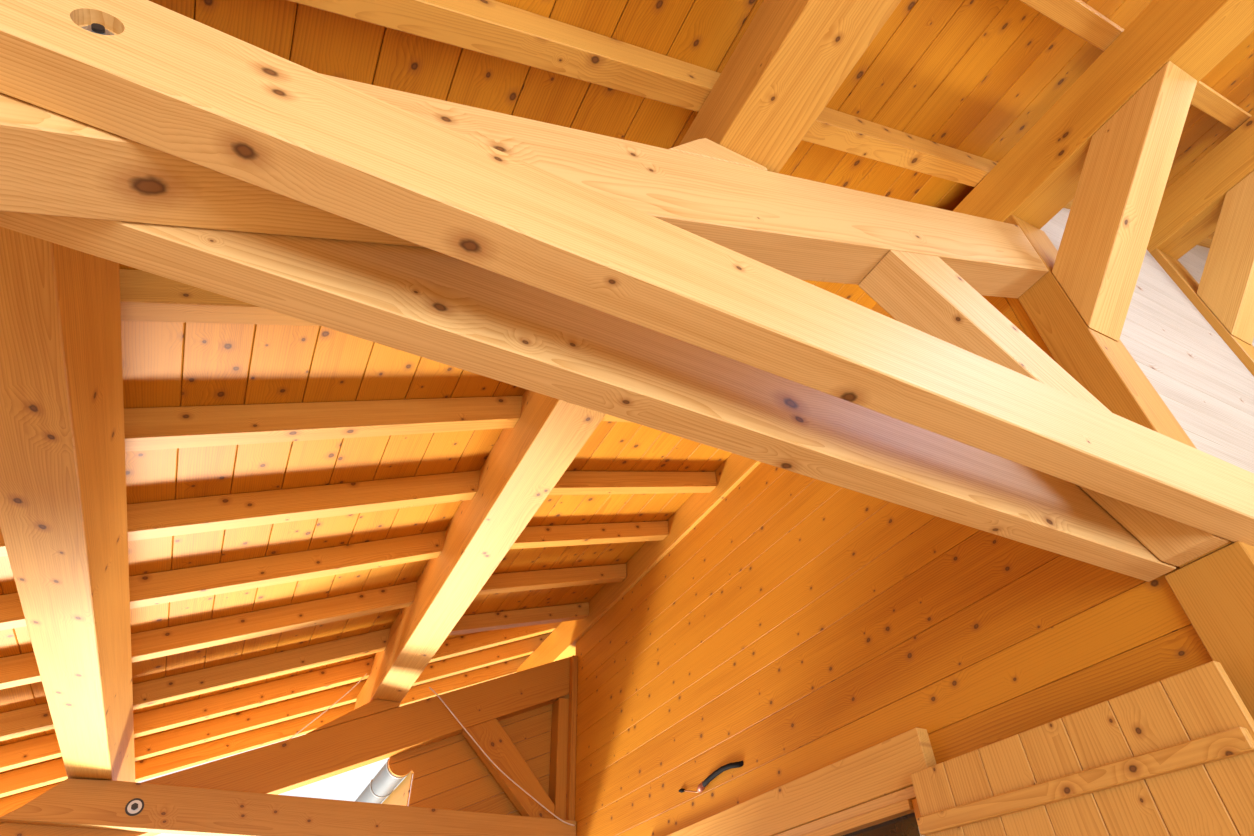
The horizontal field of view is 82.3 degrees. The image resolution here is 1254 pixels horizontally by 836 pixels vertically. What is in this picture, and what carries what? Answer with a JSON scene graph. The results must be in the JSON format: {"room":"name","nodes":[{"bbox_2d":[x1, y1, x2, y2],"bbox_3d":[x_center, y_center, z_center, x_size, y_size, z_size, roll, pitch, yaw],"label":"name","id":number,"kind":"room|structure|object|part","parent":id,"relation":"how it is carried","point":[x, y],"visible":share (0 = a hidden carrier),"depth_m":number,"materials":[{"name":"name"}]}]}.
{"room":"attic","nodes":[
{"label":"attic","id":0,"kind":"room"},
{"bbox_2d":[241,3,554,707],"bbox_3d":[0.825,-0.897,3.734,8.712,3.840,12.947,17,-45,-21],"label":"roof","id":1,"kind":"structure","parent":0,"point":[554,3],"depth_m":3.24,"materials":[{"name":"brown wood"}]},
{"bbox_2d":[388,698,568,815],"bbox_3d":[-1.141,3.003,5.824,1.655,1.886,0.033,17,-45,-21],"label":"wall","id":2,"kind":"structure","parent":0,"point":[448,773],"depth_m":5.79,"materials":[{"name":"brown wood"}]},
{"bbox_2d":[382,772,412,805],"bbox_3d":[-2.419,3.979,6.568,0.010,0.583,3.260,17,-45,-21],"label":"board","id":3,"kind":"object","parent":2,"relation":"attached to","point":[400,795],"visible":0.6,"depth_m":5.78,"materials":[{"name":"brown wood"}]},
{"bbox_2d":[356,759,410,803],"bbox_3d":[-2.519,3.730,6.724,0.203,0.132,3.260,17,-45,-21],"label":"gutter","id":4,"kind":"object","parent":3,"relation":"attached to","point":[383,784],"visible":0.64,"depth_m":5.91,"materials":[{"name":"metal"}]},
{"bbox_2d":[0,0,1253,798],"bbox_3d":[0.804,-0.858,3.710,8.632,3.794,12.870,17,-45,-21],"label":"ceiling","id":5,"kind":"structure","parent":0,"point":[974,77],"depth_m":3.25,"materials":[{"name":"brown wood"}]},
{"bbox_2d":[0,655,529,816],"bbox_3d":[-3.379,2.979,6.720,5.412,2.521,0.094,17,-45,-21],"label":"rafter","id":6,"kind":"object","parent":5,"relation":"attached to","point":[170,762],"visible":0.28,"depth_m":6.67,"materials":[{"name":"brown wood"}]},
{"bbox_2d":[575,295,1212,835],"bbox_3d":[0.788,2.111,3.845,0.209,5.144,5.036,17,-45,-21],"label":"wall","id":7,"kind":"structure","parent":0,"point":[805,625],"depth_m":3.72,"materials":[{"name":"brown wood"}]},
{"bbox_2d":[566,655,577,820],"bbox_3d":[-0.473,2.722,6.187,0.051,1.361,0.072,17,-45,-21],"label":"batten","id":8,"kind":"object","parent":7,"relation":"attached to","point":[572,716],"visible":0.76,"depth_m":6.12,"materials":[{"name":"brown wood"}]},
{"bbox_2d":[679,761,743,792],"bbox_3d":[0.480,2.155,4.245,0.060,0.083,0.713,18,-45,-22],"label":"cable","id":9,"kind":"object","parent":7,"relation":"attached to","point":[703,784],"visible":1,"depth_m":4.18,"materials":[{"name":"black rubber"}]},
{"bbox_2d":[666,728,935,835],"bbox_3d":[0.669,2.136,3.752,0.060,0.239,2.517,17,-45,-21],"label":"trim","id":10,"kind":"structure","parent":7,"relation":"attached to","point":[876,777],"depth_m":3.29,"materials":[{"name":"brown wood"}]},
{"bbox_2d":[802,799,919,835],"bbox_3d":[0.900,2.863,2.655,0.121,2.304,1.443,17,-45,-21],"label":"window","id":11,"kind":"structure","parent":7,"relation":"in","point":[897,819],"depth_m":3.03,"materials":[{"name":"brown wood"}]},
{"bbox_3d":[0.899,2.848,2.662,0.007,2.253,1.430,17,-45,-21],"label":"pane","id":12,"kind":"part","parent":11,"relation":"part of","materials":[{"name":"brown glass"}]},
{"bbox_2d":[517,0,1253,671],"bbox_3d":[1.642,-0.740,3.837,0.201,0.333,12.430,17,-45,-21],"label":"purlin","id":13,"kind":"object","parent":7,"relation":"on","point":[1039,176],"visible":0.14,"depth_m":3.21,"materials":[{"name":"brown wood"}]},
{"bbox_2d":[0,633,550,797],"bbox_3d":[-3.088,2.591,6.287,5.412,2.521,0.094,17,-45,-21],"label":"rafter","id":14,"kind":"object","parent":13,"relation":"on","point":[53,771],"visible":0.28,"depth_m":6.16,"materials":[{"name":"brown wood"}]},
{"bbox_2d":[0,622,560,771],"bbox_3d":[-2.812,2.223,5.878,5.412,2.521,0.094,17,-45,-21],"label":"rafter","id":15,"kind":"object","parent":13,"relation":"on","point":[43,748],"visible":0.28,"depth_m":5.71,"materials":[{"name":"brown wood"}]},
{"bbox_2d":[449,602,588,634],"bbox_3d":[-1.017,1.755,6.251,1.458,0.578,0.094,17,-45,-21],"label":"rafter","id":16,"kind":"object","parent":13,"relation":"attached to","point":[569,612],"visible":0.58,"depth_m":6.26,"materials":[{"name":"brown wood"}]},
{"bbox_2d":[477,564,626,594],"bbox_3d":[-0.670,1.292,5.735,1.458,0.578,0.094,17,-45,-21],"label":"rafter","id":17,"kind":"object","parent":13,"relation":"attached to","point":[578,576],"visible":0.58,"depth_m":5.74,"materials":[{"name":"brown wood"}]},
{"bbox_2d":[510,521,668,548],"bbox_3d":[-0.342,0.855,5.248,1.458,0.578,0.094,17,-45,-21],"label":"rafter","id":18,"kind":"object","parent":13,"relation":"attached to","point":[582,534],"visible":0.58,"depth_m":5.25,"materials":[{"name":"brown wood"}]},
{"bbox_2d":[602,414,629,421],"bbox_3d":[0.326,-0.035,4.257,1.458,0.578,0.094,17,-45,-21],"label":"rafter","id":19,"kind":"object","parent":13,"relation":"attached to","point":[607,417],"visible":0.02,"depth_m":3.98,"materials":[{"name":"brown wood"}]},
{"bbox_2d":[549,471,716,494],"bbox_3d":[-0.024,0.431,4.776,1.458,0.578,0.094,17,-45,-21],"label":"rafter","id":20,"kind":"object","parent":13,"relation":"attached to","point":[571,482],"visible":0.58,"depth_m":4.77,"materials":[{"name":"brown wood"}]},
{"bbox_2d":[287,0,1213,247],"bbox_3d":[1.103,-1.213,3.154,8.580,3.906,0.094,17,-45,-21],"label":"rafter","id":21,"kind":"object","parent":13,"relation":"on","point":[488,27],"visible":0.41,"depth_m":2.24,"materials":[{"name":"brown wood"}]},
{"bbox_2d":[1019,0,1251,130],"bbox_3d":[1.431,-1.650,2.667,8.580,3.906,0.094,17,-45,-21],"label":"rafter","id":22,"kind":"object","parent":13,"relation":"on","point":[1076,16],"visible":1,"depth_m":3.02,"materials":[{"name":"brown wood"}]},
{"bbox_2d":[911,799,920,823],"bbox_3d":[1.221,2.423,2.128,0.052,2.348,0.066,17,-45,-21],"label":"trim","id":23,"kind":"structure","parent":7,"relation":"attached to","point":[914,801],"depth_m":2.88,"materials":[{"name":"brown wood"}]},
{"bbox_2d":[910,661,1253,835],"bbox_3d":[1.432,1.980,1.674,0.062,2.424,1.252,17,-45,-21],"label":"door","id":24,"kind":"structure","parent":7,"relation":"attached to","point":[1173,755],"depth_m":2.19,"materials":[{"name":"brown wood"}]},
{"bbox_2d":[1040,208,1253,472],"bbox_3d":[3.496,0.615,3.185,3.309,6.387,0.053,17,-45,-21],"label":"wall","id":25,"kind":"structure","parent":0,"point":[1205,386],"depth_m":3.34,"materials":[{"name":"beige wood"}]},
{"bbox_3d":[1.409,2.068,-0.130,8.745,0.055,10.934,17,-45,-21],"label":"floor","id":26,"kind":"structure","parent":0,"visible":0},
{"bbox_2d":[549,698,568,819],"bbox_3d":[-0.525,4.054,5.138,0.140,3.990,0.165,17,-45,-21],"label":"post","id":27,"kind":"object","parent":26,"relation":"on","point":[558,750],"visible":0.76,"depth_m":6.08,"materials":[{"name":"brown wood"}]},
{"bbox_2d":[0,656,571,835],"bbox_3d":[-2.197,2.506,5.406,4.136,2.191,0.165,17,-45,-21],"label":"beam","id":28,"kind":"structure","parent":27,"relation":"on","point":[293,763],"depth_m":5.45,"materials":[{"name":"brown wood"}]},
{"bbox_2d":[307,699,399,733],"bbox_3d":[-2.133,2.357,5.583,0.635,0.316,0.165,17,-45,-21],"label":"cleat","id":29,"kind":"object","parent":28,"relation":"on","point":[376,706],"visible":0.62,"depth_m":5.59,"materials":[{"name":"brown wood"}]},
{"bbox_2d":[354,0,900,709],"bbox_3d":[0.288,-0.824,2.546,0.228,0.341,11.825,17,-45,-21],"label":"purlin","id":30,"kind":"object","parent":29,"relation":"on","point":[793,56],"visible":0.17,"depth_m":2.85,"materials":[{"name":"brown wood"}]},
{"bbox_2d":[0,628,389,740],"bbox_3d":[-3.338,1.892,4.870,3.577,1.719,0.094,17,-45,-21],"label":"rafter","id":31,"kind":"object","parent":30,"relation":"on","point":[33,719],"visible":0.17,"depth_m":5.15,"materials":[{"name":"brown wood"}]},
{"bbox_2d":[0,581,416,689],"bbox_3d":[-2.952,1.377,4.296,3.577,1.719,0.094,17,-45,-21],"label":"rafter","id":32,"kind":"object","parent":30,"relation":"on","point":[21,669],"visible":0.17,"depth_m":4.60,"materials":[{"name":"brown wood"}]},
{"bbox_2d":[119,269,319,325],"bbox_3d":[-1.621,-0.397,2.320,3.577,1.719,0.094,17,-45,-21],"label":"rafter","id":33,"kind":"object","parent":30,"relation":"on","point":[144,296],"visible":0.17,"depth_m":2.37,"materials":[{"name":"brown wood"}]},
{"bbox_2d":[0,531,445,630],"bbox_3d":[-2.609,0.920,3.787,3.577,1.719,0.094,17,-45,-21],"label":"rafter","id":34,"kind":"object","parent":30,"relation":"on","point":[156,588],"visible":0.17,"depth_m":4.12,"materials":[{"name":"brown wood"}]},
{"bbox_2d":[0,470,479,556],"bbox_3d":[-2.279,0.480,3.297,3.577,1.719,0.094,17,-45,-21],"label":"rafter","id":35,"kind":"object","parent":30,"relation":"on","point":[157,519],"visible":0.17,"depth_m":3.65,"materials":[{"name":"brown wood"}]},
{"bbox_2d":[124,396,521,451],"bbox_3d":[-1.954,0.046,2.814,3.577,1.719,0.094,17,-45,-21],"label":"rafter","id":36,"kind":"object","parent":30,"relation":"on","point":[156,428],"visible":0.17,"depth_m":3.16,"materials":[{"name":"brown wood"}]},
{"bbox_2d":[290,673,366,738],"bbox_3d":[-2.380,2.299,5.681,0.497,0.626,0.011,16,-44,-19],"label":"cord","id":37,"kind":"object","parent":30,"relation":"hanging from","point":[366,673],"visible":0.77,"depth_m":5.69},
{"bbox_2d":[370,651,383,673],"bbox_3d":[-2.096,2.008,6.079,0.022,0.166,0.535,17,-45,-21],"label":"board","id":38,"kind":"object","parent":30,"relation":"on","point":[377,656],"visible":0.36,"depth_m":6.12,"materials":[{"name":"brown wood"}]},
{"bbox_2d":[387,606,409,644],"bbox_3d":[-1.761,1.562,5.581,0.022,0.166,0.764,17,-45,-21],"label":"board","id":39,"kind":"object","parent":30,"relation":"on","point":[404,610],"visible":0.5,"depth_m":5.62,"materials":[{"name":"brown wood"}]},
{"bbox_2d":[413,558,437,599],"bbox_3d":[-1.396,1.075,5.040,0.022,0.166,0.668,17,-45,-21],"label":"board","id":40,"kind":"object","parent":30,"relation":"on","point":[431,562],"visible":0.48,"depth_m":5.08,"materials":[{"name":"brown wood"}]},
{"bbox_2d":[442,500,471,550],"bbox_3d":[-1.060,0.627,4.540,0.022,0.166,0.639,17,-45,-21],"label":"board","id":41,"kind":"object","parent":30,"relation":"on","point":[464,505],"visible":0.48,"depth_m":4.57,"materials":[{"name":"brown wood"}]},
{"bbox_2d":[477,428,513,490],"bbox_3d":[-0.732,0.190,4.053,0.022,0.166,0.628,17,-45,-21],"label":"board","id":42,"kind":"object","parent":30,"relation":"on","point":[506,432],"visible":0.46,"depth_m":4.07,"materials":[{"name":"brown wood"}]},
{"bbox_2d":[520,389,534,416],"bbox_3d":[-0.403,-0.249,3.565,0.022,0.166,0.645,17,-45,-21],"label":"board","id":43,"kind":"object","parent":30,"relation":"on","point":[526,397],"visible":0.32,"depth_m":3.72,"materials":[{"name":"brown wood"}]},
{"bbox_2d":[0,778,575,835],"bbox_3d":[-2.073,2.805,4.989,3.706,0.253,0.135,17,-45,-21],"label":"tie","id":44,"kind":"object","parent":27,"relation":"attached to","point":[78,803],"visible":0.99,"depth_m":4.76,"materials":[{"name":"brown wood"}]},
{"bbox_2d":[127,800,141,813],"bbox_3d":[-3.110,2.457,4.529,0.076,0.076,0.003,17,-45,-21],"label":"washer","id":45,"kind":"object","parent":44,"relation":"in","point":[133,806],"depth_m":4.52,"materials":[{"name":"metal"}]},
{"bbox_2d":[125,798,143,815],"bbox_3d":[-3.112,2.459,4.531,0.101,0.101,0.004,17,-45,-21],"label":"washer","id":46,"kind":"object","parent":44,"relation":"in","point":[133,806],"depth_m":4.53,"materials":[{"name":"metal"}]},
{"bbox_2d":[429,687,573,825],"bbox_3d":[-1.009,2.697,5.726,1.302,0.912,0.010,17,-45,-21],"label":"cord","id":47,"kind":"object","parent":44,"relation":"attached to","point":[429,687],"visible":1,"depth_m":5.66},
{"bbox_2d":[462,719,554,818],"bbox_3d":[-0.975,2.868,5.859,0.807,0.732,0.114,17,-45,-21],"label":"brace","id":48,"kind":"object","parent":44,"relation":"on","point":[490,735],"visible":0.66,"depth_m":5.82,"materials":[{"name":"brown wood"}]},
{"bbox_2d":[1150,249,1253,375],"bbox_3d":[3.389,1.013,2.780,0.220,5.261,0.168,17,-45,-21],"label":"post","id":49,"kind":"object","parent":26,"relation":"on","point":[1183,279],"visible":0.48,"depth_m":4.09,"materials":[{"name":"brown wood"}]},
{"bbox_2d":[1147,115,1253,259],"bbox_3d":[4.590,-2.787,2.724,0.214,0.316,5.863,17,-45,-21],"label":"purlin","id":50,"kind":"object","parent":49,"relation":"on","point":[1190,208],"visible":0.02,"depth_m":4.28,"materials":[{"name":"brown wood"}]},
{"bbox_2d":[1197,171,1253,344],"bbox_3d":[3.527,-0.953,3.930,0.184,0.791,0.769,17,-45,-21],"label":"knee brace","id":51,"kind":"object","parent":49,"relation":"attached to","point":[1226,285],"visible":1,"depth_m":4.00,"materials":[{"name":"brown wood"}]},
{"bbox_2d":[1165,541,1253,719],"bbox_3d":[1.937,1.509,1.382,0.248,2.750,0.240,17,-45,-21],"label":"post","id":52,"kind":"object","parent":26,"relation":"on","point":[1215,591],"visible":1,"depth_m":2.15,"materials":[{"name":"brown wood"}]},
{"bbox_2d":[0,211,1175,581],"bbox_3d":[0.045,-0.103,1.736,3.776,0.239,0.100,17,-45,-21],"label":"tie beam","id":53,"kind":"structure","parent":52,"relation":"on","point":[424,302],"depth_m":1.64,"materials":[{"name":"brown wood"}]},
{"bbox_2d":[0,0,1253,545],"bbox_3d":[0.279,-0.236,1.593,4.020,0.239,0.109,17,-45,-21],"label":"tie beam","id":54,"kind":"structure","parent":52,"relation":"on","point":[145,72],"depth_m":1.35,"materials":[{"name":"brown wood"}]},
{"bbox_2d":[859,250,1228,565],"bbox_3d":[1.313,-0.084,2.366,1.048,0.970,0.166,17,-45,-21],"label":"strut","id":55,"kind":"object","parent":52,"relation":"on","point":[921,292],"visible":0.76,"depth_m":2.35,"materials":[{"name":"brown wood"}]},
{"bbox_2d":[1004,215,1233,567],"bbox_3d":[1.875,-0.206,2.854,0.222,1.766,0.168,17,-45,-21],"label":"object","id":56,"kind":"structure","parent":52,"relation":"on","point":[1100,363],"depth_m":2.80,"materials":[{"name":"brown wood"}]},
{"bbox_2d":[0,73,1048,297],"bbox_3d":[-0.077,-0.572,1.868,4.160,2.220,0.168,17,-45,-21],"label":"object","id":57,"kind":"structure","parent":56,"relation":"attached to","point":[52,163],"depth_m":1.79,"materials":[{"name":"brown wood"}]},
{"bbox_2d":[0,227,134,781],"bbox_3d":[-1.375,-0.547,1.632,0.248,0.325,12.430,17,-45,-21],"label":"purlin","id":58,"kind":"object","parent":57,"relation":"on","point":[63,500],"visible":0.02,"depth_m":2.33,"materials":[{"name":"brown wood"}]},
{"bbox_2d":[669,138,766,170],"bbox_3d":[0.249,-0.740,2.238,0.376,0.181,0.168,17,-45,-21],"label":"cleat","id":59,"kind":"object","parent":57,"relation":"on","point":[704,147],"visible":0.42,"depth_m":2.20,"materials":[{"name":"brown wood"}]},
{"bbox_2d":[1052,61,1196,340],"bbox_3d":[2.057,-0.858,2.854,0.184,0.791,0.769,17,-45,-21],"label":"wooden post","id":60,"kind":"object","parent":56,"relation":"attached to","point":[1128,162],"visible":1,"depth_m":2.87,"materials":[{"name":"brown wood"}]}
]}

